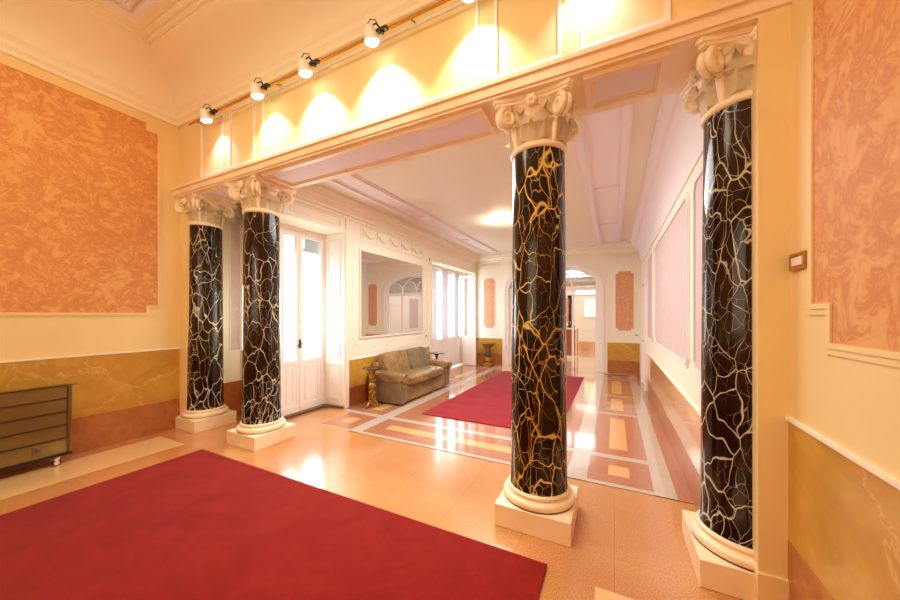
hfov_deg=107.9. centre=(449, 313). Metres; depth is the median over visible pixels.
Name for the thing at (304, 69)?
track spotlight
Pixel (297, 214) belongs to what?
wall
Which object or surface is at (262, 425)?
marble column
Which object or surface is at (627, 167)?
ceiling
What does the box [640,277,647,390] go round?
door
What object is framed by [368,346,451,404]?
sofa
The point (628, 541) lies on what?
floor
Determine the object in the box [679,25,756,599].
marble column
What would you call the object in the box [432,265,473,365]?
window
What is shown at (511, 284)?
wall
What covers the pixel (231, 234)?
wall
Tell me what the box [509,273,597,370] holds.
door frame
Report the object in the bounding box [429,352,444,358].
side table
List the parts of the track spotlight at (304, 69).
bulb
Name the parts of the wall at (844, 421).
panel moulding, wallpaper panel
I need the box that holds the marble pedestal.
[566,327,578,358]
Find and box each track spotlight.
[199,104,217,122]
[250,78,269,99]
[298,53,319,77]
[364,19,388,46]
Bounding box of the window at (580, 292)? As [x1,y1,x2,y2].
[574,285,595,294]
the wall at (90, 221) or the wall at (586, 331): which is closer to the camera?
the wall at (90, 221)
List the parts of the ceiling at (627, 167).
cornice, ceiling moulding, cove cornice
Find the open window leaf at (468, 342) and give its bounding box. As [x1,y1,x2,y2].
[462,275,475,365]
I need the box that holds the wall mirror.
[359,248,422,338]
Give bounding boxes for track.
[188,0,450,125]
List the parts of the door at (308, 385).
panel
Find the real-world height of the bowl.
0.247 m
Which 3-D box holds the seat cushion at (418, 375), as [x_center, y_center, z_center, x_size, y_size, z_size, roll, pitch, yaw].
[-0.693,1.219,6.614,0.682,0.208,1.508,0,0,27]
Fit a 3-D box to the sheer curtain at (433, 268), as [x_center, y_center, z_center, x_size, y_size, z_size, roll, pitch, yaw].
[-0.489,-0.260,8.498,0.080,1.920,0.350,0,0,27]
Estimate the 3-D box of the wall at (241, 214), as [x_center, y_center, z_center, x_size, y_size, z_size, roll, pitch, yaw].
[-2.898,-0.150,4.989,1.550,3.500,0.240,0,0,36]
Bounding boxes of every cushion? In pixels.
[377,350,409,371]
[402,365,443,385]
[404,346,429,368]
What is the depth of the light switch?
1.64 m
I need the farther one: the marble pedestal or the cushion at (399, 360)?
the marble pedestal
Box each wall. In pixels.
[0,52,179,473]
[170,0,791,203]
[222,203,240,415]
[240,203,243,414]
[280,200,475,407]
[476,251,640,373]
[510,284,511,346]
[566,270,595,349]
[641,154,702,509]
[786,0,899,599]
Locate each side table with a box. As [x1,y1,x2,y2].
[362,366,381,407]
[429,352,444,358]
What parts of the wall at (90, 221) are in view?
wallpaper panel, panel moulding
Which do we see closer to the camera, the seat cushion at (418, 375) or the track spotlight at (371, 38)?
the track spotlight at (371, 38)
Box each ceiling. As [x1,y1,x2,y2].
[0,0,440,127]
[293,92,702,265]
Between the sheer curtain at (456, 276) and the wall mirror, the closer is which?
the wall mirror
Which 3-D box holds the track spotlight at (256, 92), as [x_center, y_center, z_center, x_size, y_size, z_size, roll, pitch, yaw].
[-2.061,-2.451,3.538,0.208,0.234,0.138,0,0,27]
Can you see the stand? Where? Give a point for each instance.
(488, 360)
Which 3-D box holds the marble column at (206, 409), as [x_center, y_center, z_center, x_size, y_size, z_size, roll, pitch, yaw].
[-3.532,-0.007,4.733,0.594,3.214,0.594,0,0,27]
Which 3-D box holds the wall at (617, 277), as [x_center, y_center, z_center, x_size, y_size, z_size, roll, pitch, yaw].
[2.952,-0.150,9.825,5.660,3.500,0.290,0,0,27]
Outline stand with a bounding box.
[480,342,495,365]
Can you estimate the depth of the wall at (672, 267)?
3.45 m
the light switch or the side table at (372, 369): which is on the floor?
the side table at (372, 369)
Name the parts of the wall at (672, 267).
wallpaper panel, panel moulding, wallpaper panel, panel moulding, panel moulding, wallpaper panel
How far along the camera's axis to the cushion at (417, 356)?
6.94 m
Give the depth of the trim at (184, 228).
4.60 m
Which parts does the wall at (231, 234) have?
panel moulding, wallpaper panel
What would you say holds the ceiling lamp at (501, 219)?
attached to the ceiling at (627, 167)
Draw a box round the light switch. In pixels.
[789,250,806,271]
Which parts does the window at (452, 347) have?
panel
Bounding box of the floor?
[0,347,741,599]
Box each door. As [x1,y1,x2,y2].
[280,223,344,418]
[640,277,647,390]
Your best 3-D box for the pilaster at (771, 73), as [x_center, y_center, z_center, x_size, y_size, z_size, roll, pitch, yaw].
[1.845,-0.007,1.978,0.138,3.215,0.530,0,0,27]
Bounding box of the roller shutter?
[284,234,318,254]
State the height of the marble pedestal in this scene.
1.100 m
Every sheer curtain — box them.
[432,267,434,340]
[441,270,447,338]
[454,273,458,337]
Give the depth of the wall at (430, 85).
2.74 m
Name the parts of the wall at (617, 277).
wallpaper panel, panel moulding, arch moulding, panel moulding, wallpaper panel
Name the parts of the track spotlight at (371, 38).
bulb, arm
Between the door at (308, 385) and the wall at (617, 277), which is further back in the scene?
the wall at (617, 277)
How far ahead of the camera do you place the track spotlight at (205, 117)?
3.96 m
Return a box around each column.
[175,193,237,433]
[225,174,295,451]
[492,77,580,547]
[567,295,574,327]
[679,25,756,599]
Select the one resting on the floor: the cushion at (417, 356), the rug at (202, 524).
the rug at (202, 524)
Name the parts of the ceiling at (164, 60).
moulding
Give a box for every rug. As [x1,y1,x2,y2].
[0,449,546,599]
[422,371,583,427]
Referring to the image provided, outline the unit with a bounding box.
[0,383,77,471]
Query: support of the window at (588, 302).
in the wall at (586, 331)
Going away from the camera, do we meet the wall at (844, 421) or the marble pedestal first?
the wall at (844, 421)
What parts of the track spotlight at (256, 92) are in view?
bulb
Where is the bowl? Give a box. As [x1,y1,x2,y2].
[481,342,494,350]
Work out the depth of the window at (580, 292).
14.79 m
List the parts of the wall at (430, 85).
soffit panel, panel moulding, soffit moulding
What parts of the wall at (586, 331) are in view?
wallpaper panel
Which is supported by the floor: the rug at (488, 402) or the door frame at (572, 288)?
the rug at (488, 402)
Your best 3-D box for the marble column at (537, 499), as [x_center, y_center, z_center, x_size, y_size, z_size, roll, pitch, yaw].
[0.704,-0.007,2.606,0.594,3.214,0.594,0,0,27]
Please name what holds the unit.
on the floor
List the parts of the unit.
rail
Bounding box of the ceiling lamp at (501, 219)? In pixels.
[493,217,510,224]
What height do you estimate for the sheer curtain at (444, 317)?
1.920 m
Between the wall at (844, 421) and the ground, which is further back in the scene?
the ground
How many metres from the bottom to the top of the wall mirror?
1.610 m
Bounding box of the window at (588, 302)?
[583,297,594,317]
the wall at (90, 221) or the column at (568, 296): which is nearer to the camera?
the wall at (90, 221)
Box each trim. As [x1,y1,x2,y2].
[180,206,189,414]
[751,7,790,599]
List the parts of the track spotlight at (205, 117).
bulb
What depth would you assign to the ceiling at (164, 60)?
3.59 m
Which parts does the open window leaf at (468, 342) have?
panel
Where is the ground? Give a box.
[284,347,318,361]
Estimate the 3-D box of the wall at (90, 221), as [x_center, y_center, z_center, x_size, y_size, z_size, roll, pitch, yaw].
[-5.117,-0.850,2.267,0.220,4.900,6.260,0,0,27]
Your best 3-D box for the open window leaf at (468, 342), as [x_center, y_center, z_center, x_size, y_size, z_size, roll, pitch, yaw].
[0.597,0.190,10.183,0.500,2.780,0.050,0,0,39]

